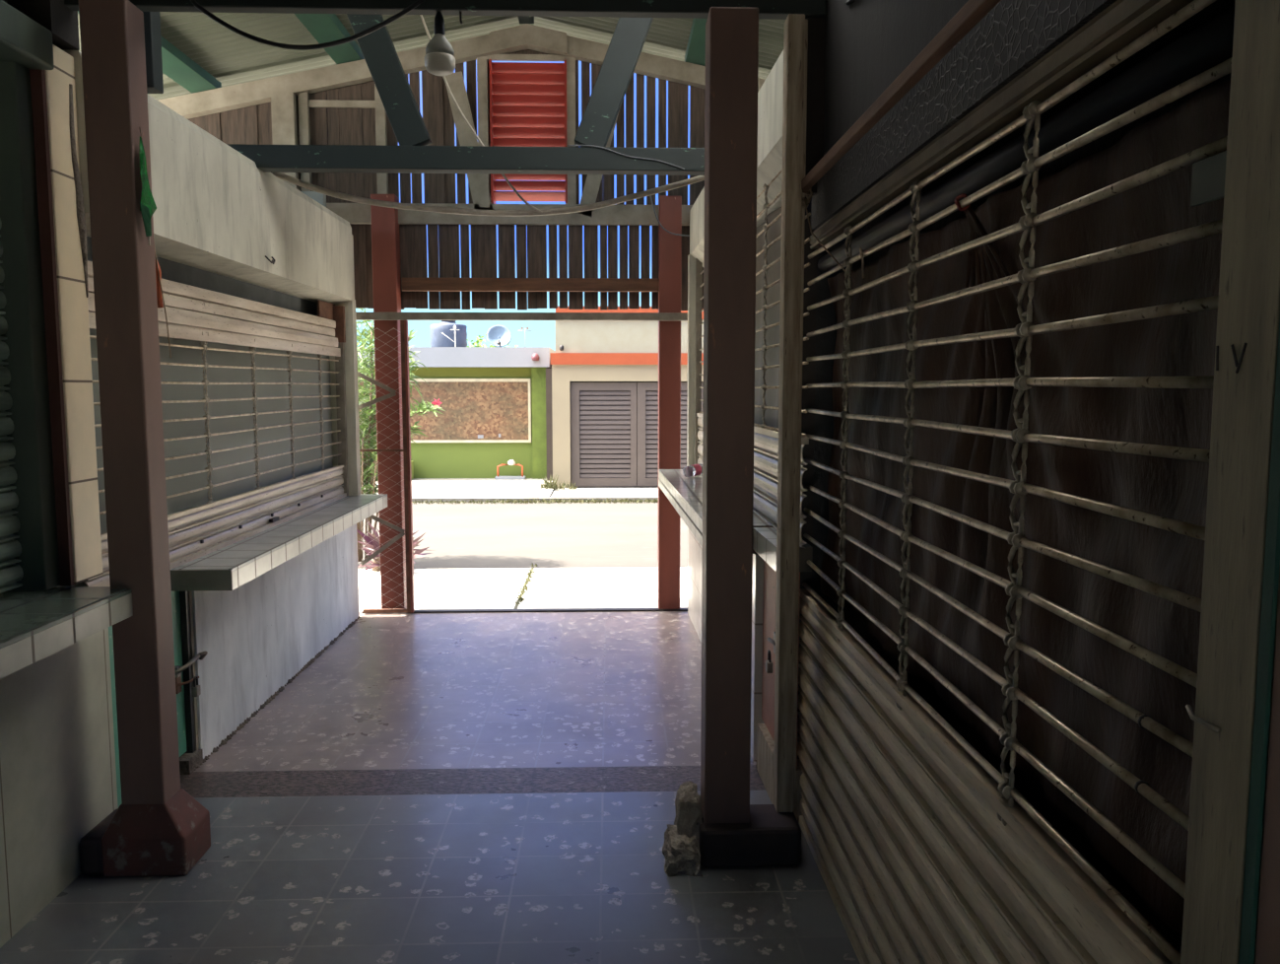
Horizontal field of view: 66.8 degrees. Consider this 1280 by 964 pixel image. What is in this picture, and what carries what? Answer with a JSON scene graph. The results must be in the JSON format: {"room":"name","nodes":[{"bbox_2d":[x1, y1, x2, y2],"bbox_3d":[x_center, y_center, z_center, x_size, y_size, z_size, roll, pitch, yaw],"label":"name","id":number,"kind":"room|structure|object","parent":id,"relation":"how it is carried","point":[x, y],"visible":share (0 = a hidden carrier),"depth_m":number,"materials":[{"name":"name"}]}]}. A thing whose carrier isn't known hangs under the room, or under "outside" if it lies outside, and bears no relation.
{"room":"covered market hall","nodes":[
{"label":"covered market hall","id":0,"kind":"room"},
{"bbox_2d":[45,44,102,584],"bbox_3d":[-1.968,-0.529,3.185,0.230,1.724,0.175,0,6,-2],"label":"wall","id":1,"kind":"structure","parent":0,"point":[73,305],"depth_m":3.17,"materials":[{"name":"tile"}]},
{"bbox_2d":[0,0,359,947],"bbox_3d":[-1.919,-0.624,1.763,0.280,4.100,9.750,0,6,-2],"label":"wall","id":2,"kind":"structure","parent":0,"point":[58,772],"depth_m":4.13,"materials":[{"name":"white paint"}]},
{"bbox_2d":[0,0,74,593],"bbox_3d":[-1.845,-0.255,0.266,0.230,1.744,5.695,0,6,-2],"label":"rolling shutter","id":3,"kind":"object","parent":2,"relation":"attached to","point":[36,550],"visible":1,"depth_m":3.03,"materials":[{"name":"grey metal"}]},
{"bbox_2d":[0,586,133,678],"bbox_3d":[-1.752,0.658,0.340,0.415,0.087,5.660,0,6,-2],"label":"countertop","id":4,"kind":"structure","parent":2,"relation":"on","point":[34,625],"depth_m":2.81,"materials":[{"name":"tile"}]},
{"bbox_2d":[68,83,88,297],"bbox_3d":[-1.853,-0.955,3.201,0.027,0.680,0.053,0,6,-2],"label":"trim","id":5,"kind":"structure","parent":2,"relation":"attached to","point":[81,217],"depth_m":3.20,"materials":[{"name":"concrete"}]},
{"bbox_2d":[108,590,207,807],"bbox_3d":[-1.889,0.850,3.796,0.120,0.772,0.729,0,6,-2],"label":"door","id":6,"kind":"structure","parent":2,"relation":"in","point":[181,600],"depth_m":4.06,"materials":[{"name":"teal paint"}]},
{"bbox_2d":[191,674,201,696],"bbox_3d":[-1.860,0.854,4.065,0.024,0.087,0.040,0,6,-2],"label":"padlock","id":7,"kind":"object","parent":6,"relation":"hanging from","point":[195,690],"visible":1,"depth_m":4.05,"materials":[{"name":"grey metal"}]},
{"bbox_2d":[86,236,317,316],"bbox_3d":[-2.109,-0.979,4.894,0.020,0.200,3.320,0,6,-2],"label":"board","id":8,"kind":"object","parent":2,"relation":"attached to","point":[170,270],"visible":0.14,"depth_m":4.94,"materials":[{"name":"grey wood"}]},
{"bbox_2d":[82,260,348,586],"bbox_3d":[-1.966,-0.386,4.941,0.085,1.290,3.290,0,6,-2],"label":"rolling shutter","id":9,"kind":"object","parent":2,"relation":"attached to","point":[204,315],"visible":0.77,"depth_m":4.82,"materials":[{"name":"metal"}]},
{"bbox_2d":[67,328,333,586],"bbox_3d":[-2.038,-0.326,4.939,0.013,1.150,3.260,0,6,-2],"label":"mesh screen","id":10,"kind":"object","parent":9,"relation":"hanging from","point":[168,372],"visible":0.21,"depth_m":4.86,"materials":[{"name":"grey metal"}]},
{"bbox_2d":[179,615,360,774],"bbox_3d":[-1.933,1.051,5.405,0.071,0.060,2.773,0,6,-2],"label":"trim","id":11,"kind":"structure","parent":2,"relation":"attached to","point":[188,762],"depth_m":4.38,"materials":[{"name":"concrete"}]},
{"bbox_2d":[265,255,275,264],"bbox_3d":[-1.865,-1.124,4.907,0.029,0.043,0.107,0,6,-2],"label":"wire hook","id":12,"kind":"object","parent":2,"relation":"attached to","point":[274,260],"visible":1,"depth_m":4.90,"materials":[{"name":"metal"}]},
{"bbox_2d":[170,493,387,591],"bbox_3d":[-1.907,0.265,5.343,0.395,0.087,2.800,0,6,-2],"label":"countertop","id":13,"kind":"structure","parent":2,"relation":"on","point":[231,567],"depth_m":4.61,"materials":[{"name":"tile"}]},
{"bbox_2d":[226,13,704,175],"bbox_3d":[-0.709,-2.226,4.787,5.800,1.358,0.100,0,6,-2],"label":"roof truss","id":14,"kind":"object","parent":2,"relation":"on","point":[413,155],"visible":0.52,"depth_m":4.79,"materials":[{"name":"green paint"}]},
{"bbox_2d":[77,10,221,93],"bbox_3d":[-2.897,-2.500,4.685,0.170,0.095,3.990,0,6,-2],"label":"purlin","id":15,"kind":"object","parent":14,"relation":"on","point":[176,65],"visible":0.4,"depth_m":6.23,"materials":[{"name":"green paint"}]},
{"bbox_2d":[294,13,364,64],"bbox_3d":[-1.918,-2.703,4.696,0.170,0.095,3.990,0,6,-2],"label":"purlin","id":16,"kind":"object","parent":14,"relation":"on","point":[324,28],"visible":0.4,"depth_m":6.12,"materials":[{"name":"green paint"}]},
{"bbox_2d":[142,11,163,93],"bbox_3d":[-1.772,-2.012,3.426,0.088,1.220,0.080,0,6,-2],"label":"stud","id":17,"kind":"object","parent":16,"relation":"attached to","point":[152,20],"visible":0.49,"depth_m":3.45,"materials":[{"name":"green paint"}]},
{"bbox_2d":[567,144,684,169],"bbox_3d":[-0.067,-1.610,4.813,0.581,0.116,0.007,0,6,-2],"label":"wire","id":18,"kind":"object","parent":14,"relation":"hanging from","point":[568,145],"visible":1,"depth_m":4.81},
{"bbox_2d":[684,18,707,66],"bbox_3d":[0.461,-2.719,4.771,0.170,0.095,3.990,0,6,-2],"label":"purlin","id":19,"kind":"object","parent":14,"relation":"on","point":[696,48],"visible":0.4,"depth_m":6.33,"materials":[{"name":"green paint"}]},
{"bbox_2d":[301,191,361,495],"bbox_3d":[-2.622,-0.444,6.613,1.380,3.000,0.090,0,6,-2],"label":"wall","id":20,"kind":"structure","parent":0,"point":[351,354],"depth_m":6.59,"materials":[{"name":"white paint"}]},
{"bbox_2d":[0,610,860,963],"bbox_3d":[-0.112,1.478,2.101,6.100,0.150,9.900,0,6,-2],"label":"floor","id":21,"kind":"structure","parent":0,"point":[481,787],"depth_m":3.51,"materials":[{"name":"tile"}]},
{"bbox_2d":[78,0,210,875],"bbox_3d":[-1.671,-0.099,3.182,0.351,2.780,0.264,0,6,-2],"label":"post","id":22,"kind":"object","parent":21,"relation":"on","point":[158,828],"visible":1,"depth_m":3.10,"materials":[{"name":"red paint"}]},
{"bbox_2d":[138,127,156,245],"bbox_3d":[-1.549,-0.926,3.049,0.017,0.361,0.095,0,6,-2],"label":"pennant","id":23,"kind":"object","parent":22,"relation":"hanging from","point":[148,207],"visible":1,"depth_m":3.03,"materials":[{"name":"green fabric"}]},
{"bbox_2d":[155,259,163,308],"bbox_3d":[-1.640,-0.674,3.299,0.031,0.164,0.017,0,6,-2],"label":"cord","id":24,"kind":"object","parent":22,"relation":"hanging from","point":[159,292],"visible":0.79,"depth_m":3.30,"materials":[{"name":"brown"}]},
{"bbox_2d":[154,247,171,357],"bbox_3d":[-1.626,-0.748,3.289,0.043,0.650,0.007,-2,6,-18],"label":"string","id":25,"kind":"object","parent":22,"relation":"hanging from","point":[155,247],"visible":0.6,"depth_m":3.31,"materials":[{"name":"beige fabric"}]},
{"bbox_2d":[370,194,406,607],"bbox_3d":[-1.767,-0.528,6.858,0.165,2.920,0.140,0,6,-2],"label":"post","id":26,"kind":"object","parent":21,"relation":"on","point":[385,238],"visible":0.82,"depth_m":6.79,"materials":[{"name":"red paint"}]},
{"bbox_2d":[356,320,414,612],"bbox_3d":[-1.788,-0.096,6.794,0.363,2.048,0.051,0,6,-2],"label":"gate","id":27,"kind":"object","parent":26,"relation":"attached to","point":[408,533],"visible":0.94,"depth_m":6.79,"materials":[{"name":"metal"}]},
{"bbox_2d":[355,312,687,321],"bbox_3d":[-0.804,-1.146,6.721,2.315,0.053,0.045,0,6,-2],"label":"track","id":28,"kind":"object","parent":26,"relation":"attached to","point":[670,316],"visible":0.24,"depth_m":6.70,"materials":[{"name":"grey metal"}]},
{"bbox_2d":[361,606,687,612],"bbox_3d":[-0.813,0.932,6.971,2.330,0.032,0.060,0,6,-2],"label":"trim","id":29,"kind":"structure","parent":21,"relation":"on","point":[681,608],"depth_m":6.96,"materials":[{"name":"metal"}]},
{"bbox_2d":[657,195,681,608],"bbox_3d":[0.209,-0.534,6.921,0.156,2.920,0.140,0,6,-2],"label":"post","id":30,"kind":"object","parent":21,"relation":"on","point":[669,206],"visible":1,"depth_m":6.84,"materials":[{"name":"red paint"}]},
{"bbox_2d":[662,6,801,876],"bbox_3d":[0.306,-0.103,3.221,0.463,2.780,0.330,0,6,-2],"label":"post","id":31,"kind":"object","parent":21,"relation":"on","point":[718,827],"visible":1,"depth_m":3.17,"materials":[{"name":"red paint"}]},
{"bbox_2d":[1238,316,1279,963],"bbox_3d":[0.704,0.366,0.939,0.136,2.290,0.152,0,6,-2],"label":"post","id":32,"kind":"object","parent":21,"relation":"on","point":[1267,945],"visible":1,"depth_m":0.98,"materials":[{"name":"paint"}]},
{"bbox_2d":[77,11,785,100],"bbox_3d":[-0.622,-2.428,2.005,6.500,0.692,10.502,0,6,-2],"label":"ceiling","id":33,"kind":"structure","parent":0,"point":[233,58],"depth_m":6.48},
{"bbox_2d":[419,14,542,212],"bbox_3d":[-0.873,-2.059,4.906,0.749,1.357,0.056,0,6,-3],"label":"wire","id":34,"kind":"object","parent":33,"relation":"hanging from","point":[422,18],"visible":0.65,"depth_m":4.91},
{"bbox_2d":[188,49,705,310],"bbox_3d":[-0.773,-2.171,6.812,5.500,1.911,0.034,0,6,-2],"label":"wall","id":35,"kind":"structure","parent":0,"point":[248,125],"depth_m":6.82,"materials":[{"name":"brown wood"}]},
{"bbox_2d":[158,23,765,225],"bbox_3d":[-0.770,-2.457,6.710,6.000,1.320,0.115,0,6,-2],"label":"truss","id":36,"kind":"object","parent":35,"relation":"attached to","point":[283,92],"visible":0.44,"depth_m":6.67,"materials":[{"name":"white wood"}]},
{"bbox_2d":[517,15,534,23],"bbox_3d":[-0.707,-2.948,4.656,0.100,0.055,3.880,0,6,-2],"label":"board","id":37,"kind":"object","parent":36,"relation":"on","point":[522,20],"visible":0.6,"depth_m":6.52,"materials":[{"name":"green paint"}]},
{"bbox_2d":[476,54,576,206],"bbox_3d":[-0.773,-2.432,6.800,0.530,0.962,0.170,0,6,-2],"label":"air vent","id":38,"kind":"object","parent":35,"relation":"in","point":[528,100],"visible":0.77,"depth_m":6.76,"materials":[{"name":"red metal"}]},
{"bbox_2d":[401,277,659,291],"bbox_3d":[-0.760,-1.381,6.802,1.800,0.090,0.050,0,6,-2],"label":"rail","id":39,"kind":"object","parent":35,"relation":"attached to","point":[408,284],"visible":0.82,"depth_m":6.78,"materials":[{"name":"brown wood"}]},
{"bbox_2d":[372,477,553,497],"bbox_3d":[-15.952,0.300,15.628,29.100,0.370,2.950,0,6,-2],"label":"sidewalk","id":40,"kind":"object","parent":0,"point":[421,487],"visible":0.2,"depth_m":15.74,"materials":[{"name":"concrete"}]},
{"bbox_2d":[410,460,413,478],"bbox_3d":[-4.173,-0.206,17.212,0.250,0.330,0.350,0,6,-2],"label":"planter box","id":41,"kind":"object","parent":40,"relation":"on","point":[412,461],"visible":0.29,"depth_m":17.27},
{"bbox_2d":[495,459,526,479],"bbox_3d":[-2.310,-0.225,17.305,0.520,0.350,0.220,0,6,-2],"label":"meter","id":42,"kind":"object","parent":40,"relation":"on","point":[510,461],"visible":1,"depth_m":17.24,"materials":[{"name":"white metal"}]},
{"bbox_2d":[357,501,688,569],"bbox_3d":[-0.367,0.722,11.669,60.000,0.300,5.700,0,6,-2],"label":"road","id":43,"kind":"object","parent":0,"point":[466,535],"visible":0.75,"depth_m":11.25,"materials":[{"name":"beige concrete"}]},
{"bbox_2d":[356,308,444,561],"bbox_3d":[-2.558,-0.484,9.212,1.560,2.478,1.214,0,6,-2],"label":"bush","id":44,"kind":"object","parent":43,"relation":"on","point":[369,338],"visible":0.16,"depth_m":9.04,"materials":[{"name":"green plant"}]},
{"bbox_2d":[431,398,442,406],"bbox_3d":[-1.854,-0.723,8.860,0.100,0.087,0.030,0,6,-2],"label":"flower","id":45,"kind":"object","parent":44,"relation":"on","point":[435,402],"depth_m":8.86,"materials":[{"name":"pink plant"}]},
{"bbox_2d":[411,496,658,502],"bbox_3d":[-0.461,0.408,14.576,60.000,0.360,0.150,0,6,-2],"label":"kerb","id":46,"kind":"object","parent":43,"relation":"on","point":[467,499],"visible":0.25,"depth_m":14.46,"materials":[{"name":"concrete"}]},
{"bbox_2d":[411,496,658,504],"bbox_3d":[-0.946,0.271,14.357,7.028,0.075,0.317,0,6,-2],"label":"weeds","id":47,"kind":"object","parent":43,"relation":"on","point":[519,501],"visible":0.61,"depth_m":14.31,"materials":[{"name":"green plant"}]},
{"bbox_2d":[358,567,687,610],"bbox_3d":[-0.248,1.000,7.931,28.000,0.270,1.800,0,6,-2],"label":"sidewalk","id":48,"kind":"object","parent":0,"point":[548,587],"visible":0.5,"depth_m":7.93,"materials":[{"name":"concrete"}]},
{"bbox_2d":[356,519,431,571],"bbox_3d":[-2.210,0.570,8.628,0.764,0.493,0.882,0,6,-2],"label":"spiky plant","id":49,"kind":"object","parent":48,"relation":"on","point":[372,544],"visible":0.28,"depth_m":8.57,"materials":[{"name":"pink plant"}]},
{"bbox_2d":[513,567,533,608],"bbox_3d":[-0.947,0.863,7.945,0.025,0.002,1.700,0,6,-2],"label":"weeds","id":50,"kind":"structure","parent":48,"relation":"on","point":[531,569],"depth_m":7.73,"materials":[{"name":"green plant"}]},
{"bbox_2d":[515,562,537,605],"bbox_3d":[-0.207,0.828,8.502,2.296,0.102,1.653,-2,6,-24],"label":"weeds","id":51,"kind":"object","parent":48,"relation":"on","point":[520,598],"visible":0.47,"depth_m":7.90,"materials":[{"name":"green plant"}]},
{"bbox_2d":[545,368,552,480],"bbox_3d":[-1.611,-1.133,18.686,0.160,2.030,3.500,0,6,-2],"label":"wall","id":52,"kind":"structure","parent":0,"point":[549,411],"depth_m":16.94,"materials":[{"name":"grey paint"}]},
{"bbox_2d":[550,485,658,496],"bbox_3d":[14.052,0.281,15.983,30.900,0.340,1.750,0,6,-2],"label":"apron","id":53,"kind":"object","parent":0,"point":[639,491],"depth_m":15.43,"materials":[{"name":"grey concrete"}]},
{"bbox_2d":[539,473,577,489],"bbox_3d":[-1.320,-0.024,15.739,0.610,0.314,0.471,0,6,-2],"label":"weeds","id":54,"kind":"object","parent":53,"relation":"on","point":[548,485],"visible":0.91,"depth_m":15.70,"materials":[{"name":"green plant"}]},
{"bbox_2d":[686,254,695,466],"bbox_3d":[0.362,-0.755,6.713,0.062,1.600,0.080,0,6,-2],"label":"wall","id":55,"kind":"structure","parent":0,"point":[691,259],"depth_m":6.67,"materials":[{"name":"white paint"}]},
{"bbox_2d":[694,257,703,464],"bbox_3d":[0.412,-0.799,6.435,0.040,1.392,0.469,0,6,-3],"label":"rolling shutter","id":56,"kind":"object","parent":55,"relation":"attached to","point":[699,265],"depth_m":6.61,"materials":[{"name":"metal"}]},
{"bbox_2d":[687,0,1235,953],"bbox_3d":[0.683,-0.732,1.844,0.373,4.300,9.766,0,6,-2],"label":"wall","id":57,"kind":"structure","parent":0,"point":[1025,782],"depth_m":2.94,"materials":[{"name":"beige concrete"}]},
{"bbox_2d":[64,0,826,19],"bbox_3d":[-0.655,-2.131,3.096,5.800,1.218,0.055,0,6,-2],"label":"ceiling beam","id":58,"kind":"structure","parent":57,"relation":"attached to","point":[685,9],"depth_m":3.14,"materials":[{"name":"green paint"}]},
{"bbox_2d":[190,0,424,50],"bbox_3d":[-1.064,-1.467,3.100,0.750,0.174,0.036,0,6,-2],"label":"power cable","id":59,"kind":"object","parent":58,"relation":"hanging from","point":[417,3],"visible":1,"depth_m":3.09,"materials":[{"name":"black rubber"}]},
{"bbox_2d":[424,11,455,75],"bbox_3d":[-0.653,-1.430,3.162,0.100,0.197,0.100,0,6,-2],"label":"light bulb","id":60,"kind":"object","parent":58,"relation":"hanging from","point":[439,60],"visible":1,"depth_m":3.14,"materials":[{"name":"white glass"}]},
{"bbox_2d":[433,11,445,34],"bbox_3d":[-0.653,-1.488,3.156,0.036,0.080,0.035,0,6,-2],"label":"socket","id":61,"kind":"object","parent":60,"relation":"attached to","point":[438,28],"depth_m":3.14,"materials":[{"name":"black plastic"}]},
{"bbox_2d":[424,52,455,75],"bbox_3d":[-0.653,-1.359,3.169,0.100,0.055,0.100,0,6,-2],"label":"diffuser","id":62,"kind":"object","parent":60,"relation":"attached to","point":[436,63],"depth_m":3.14,"materials":[{"name":"white glass"}]},
{"bbox_2d":[459,11,463,24],"bbox_3d":[-0.581,-1.509,3.150,0.012,0.047,0.008,4,7,34],"label":"hook","id":63,"kind":"object","parent":58,"relation":"attached to","point":[460,15],"visible":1,"depth_m":3.15,"materials":[{"name":"black metal"}]},
{"bbox_2d":[271,172,704,216],"bbox_3d":[-0.723,-1.499,4.994,2.316,0.254,0.061,0,6,-2],"label":"wire","id":64,"kind":"object","parent":57,"relation":"hanging from","point":[505,213],"visible":0.82,"depth_m":5.01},
{"bbox_2d":[649,195,689,236],"bbox_3d":[0.202,-1.843,6.664,0.303,0.326,0.011,2,6,18],"label":"loose wire","id":65,"kind":"object","parent":57,"relation":"hanging from","point":[649,195],"visible":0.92,"depth_m":6.68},
{"bbox_2d":[658,469,773,553],"bbox_3d":[0.371,0.103,5.370,0.335,0.117,2.788,0,6,-3],"label":"countertop","id":66,"kind":"structure","parent":57,"relation":"on","point":[685,494],"depth_m":5.21,"materials":[{"name":"tile"}]},
{"bbox_2d":[682,463,702,476],"bbox_3d":[0.370,-0.076,6.155,0.219,0.079,0.073,-5,7,-41],"label":"plastic bottle","id":67,"kind":"object","parent":66,"relation":"on","point":[694,469],"visible":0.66,"depth_m":6.09,"materials":[{"name":"white"}]},
{"bbox_2d":[752,168,782,528],"bbox_3d":[0.542,-0.534,4.010,0.040,1.393,0.547,0,6,-3],"label":"rolling shutter","id":68,"kind":"object","parent":57,"relation":"attached to","point":[766,445],"depth_m":4.14,"materials":[{"name":"metal"}]},
{"bbox_2d":[754,206,781,428],"bbox_3d":[0.557,-0.638,5.107,0.022,1.280,3.051,0,6,-3],"label":"plastic sheet","id":69,"kind":"object","parent":57,"relation":"hanging from","point":[772,376],"visible":0.09,"depth_m":4.43,"materials":[{"name":"plastic"}]},
{"bbox_2d":[756,723,803,822],"bbox_3d":[0.586,1.135,3.824,0.171,0.200,0.510,0,6,-2],"label":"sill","id":70,"kind":"structure","parent":57,"relation":"attached to","point":[765,747],"depth_m":3.85,"materials":[{"name":"grey concrete"}]},
{"bbox_2d":[761,559,800,768],"bbox_3d":[0.533,0.633,3.813,0.073,0.800,0.570,0,6,-2],"label":"door","id":71,"kind":"structure","parent":57,"relation":"in","point":[770,574],"depth_m":3.94,"materials":[{"name":"brown paint"}]},
{"bbox_2d":[765,649,773,673],"bbox_3d":[0.502,0.695,3.763,0.024,0.087,0.040,0,6,-2],"label":"padlock","id":72,"kind":"object","parent":71,"relation":"hanging from","point":[769,663],"visible":1,"depth_m":3.75,"materials":[{"name":"grey metal"}]},
{"bbox_2d":[752,527,812,571],"bbox_3d":[0.541,0.254,3.734,0.141,0.090,0.505,0,6,-2],"label":"countertop","id":73,"kind":"structure","parent":57,"relation":"attached to","point":[764,538],"depth_m":3.64,"materials":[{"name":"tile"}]},
{"bbox_2d":[773,13,808,811],"bbox_3d":[0.509,-0.179,3.281,0.073,2.660,0.090,0,6,-2],"label":"wooden post","id":74,"kind":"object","parent":57,"relation":"attached to","point":[795,31],"depth_m":3.24,"materials":[{"name":"brown wood"}]},
{"bbox_2d":[799,433,808,547],"bbox_3d":[0.582,0.033,3.325,0.040,0.393,0.113,0,6,-3],"label":"rolling shutter","id":75,"kind":"object","parent":57,"relation":"attached to","point":[804,438],"depth_m":3.45,"materials":[{"name":"metal"}]},
{"bbox_2d":[802,188,848,274],"bbox_3d":[0.560,-0.805,3.060,0.076,0.353,0.384,-1,6,-10],"label":"tie","id":76,"kind":"object","parent":57,"relation":"attached to","point":[808,194],"visible":0.56,"depth_m":3.17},
{"bbox_2d":[801,0,1001,193],"bbox_3d":[0.579,-0.844,1.897,0.027,0.032,2.900,0,6,-2],"label":"beam","id":77,"kind":"structure","parent":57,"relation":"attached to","point":[972,12],"depth_m":2.06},
{"bbox_2d":[1180,0,1279,963],"bbox_3d":[0.660,0.353,1.066,0.095,2.290,0.100,0,6,-2],"label":"wooden post","id":78,"kind":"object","parent":57,"relation":"attached to","point":[1248,303],"depth_m":1.03,"materials":[{"name":"wood"}]},
{"bbox_2d":[797,0,1235,963],"bbox_3d":[0.672,0.273,2.355,0.100,2.200,2.470,0,6,-2],"label":"rolling shutter","id":79,"kind":"object","parent":78,"relation":"attached to","point":[920,855],"visible":0.94,"depth_m":1.85,"materials":[{"name":"metal"}]},
{"bbox_2d":[859,247,865,278],"bbox_3d":[0.618,-0.609,2.705,0.015,0.090,0.067,1,6,9],"label":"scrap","id":80,"kind":"object","parent":79,"relation":"attached to","point":[860,248],"visible":0.97,"depth_m":2.69,"materials":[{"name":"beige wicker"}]},
{"bbox_2d":[810,0,1116,230],"bbox_3d":[0.639,-0.836,2.181,0.020,0.160,2.340,0,6,-2],"label":"netting","id":81,"kind":"object","parent":79,"relation":"on","point":[1014,34],"visible":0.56,"depth_m":1.95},
{"bbox_2d":[953,193,1010,288],"bbox_3d":[0.673,-0.486,1.964,0.075,0.191,0.246,0,6,-2],"label":"brush","id":82,"kind":"object","parent":79,"relation":"attached to","point":[976,256],"visible":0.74,"depth_m":1.96,"materials":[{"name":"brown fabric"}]},
{"bbox_2d":[820,79,1230,935],"bbox_3d":[0.728,-0.042,2.311,0.070,1.136,2.401,0,6,-2],"label":"curtain","id":83,"kind":"object","parent":79,"relation":"hanging from","point":[1183,344],"visible":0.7,"depth_m":1.69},
{"bbox_3d":[-1.392,-2.291,43.712,120.000,0.480,52.500,0,6,-2],"label":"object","id":84,"kind":"structure","parent":0,"visible":0},
{"bbox_2d":[356,346,555,478],"bbox_3d":[-5.647,-1.407,19.586,7.960,2.400,5.400,0,6,-2],"label":"house","id":85,"kind":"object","parent":84,"relation":"on","point":[493,399],"visible":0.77,"depth_m":17.34,"materials":[{"name":"paint"}]},
{"bbox_2d":[429,320,467,346],"bbox_3d":[-3.610,-2.784,18.311,0.690,0.590,0.690,0,6,-2],"label":"water tank","id":86,"kind":"object","parent":85,"relation":"on","point":[437,339],"visible":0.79,"depth_m":18.04,"materials":[{"name":"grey plastic"}]},
{"bbox_2d":[441,325,459,346],"bbox_3d":[-3.403,-2.608,17.430,0.323,0.410,0.060,0,6,-2],"label":"antenna","id":87,"kind":"object","parent":85,"relation":"on","point":[454,326],"visible":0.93,"depth_m":17.42,"materials":[{"name":"white metal"}]},
{"bbox_2d":[486,324,511,346],"bbox_3d":[-2.549,-2.634,17.591,0.333,0.436,0.357,5,7,40],"label":"satellite dish","id":88,"kind":"object","parent":85,"relation":"on","point":[499,335],"visible":0.98,"depth_m":17.63,"materials":[{"name":"white metal"}]},
{"bbox_2d":[518,327,531,344],"bbox_3d":[-2.086,-2.612,17.572,0.240,0.390,0.020,0,6,-2],"label":"antenna","id":89,"kind":"object","parent":85,"relation":"on","point":[524,330],"visible":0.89,"depth_m":17.56,"materials":[{"name":"grey metal"}]},
{"bbox_2d":[531,353,538,360],"bbox_3d":[-1.831,-2.183,16.989,0.140,0.130,0.140,0,6,-2],"label":"lamp","id":90,"kind":"object","parent":85,"relation":"attached to","point":[534,357],"depth_m":16.94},
{"bbox_2d":[467,334,518,346],"bbox_3d":[-3.647,-2.124,23.804,1.629,3.011,1.330,0,6,-2],"label":"tree","id":91,"kind":"object","parent":84,"relation":"on","point":[480,336],"visible":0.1,"depth_m":23.51,"materials":[{"name":"green plant"}]},
{"bbox_2d":[550,305,703,487],"bbox_3d":[2.405,-1.714,19.464,7.950,2.995,7.095,0,6,-2],"label":"house","id":92,"kind":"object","parent":84,"relation":"on","point":[605,372],"visible":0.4,"depth_m":15.99,"materials":[{"name":"beige paint"}]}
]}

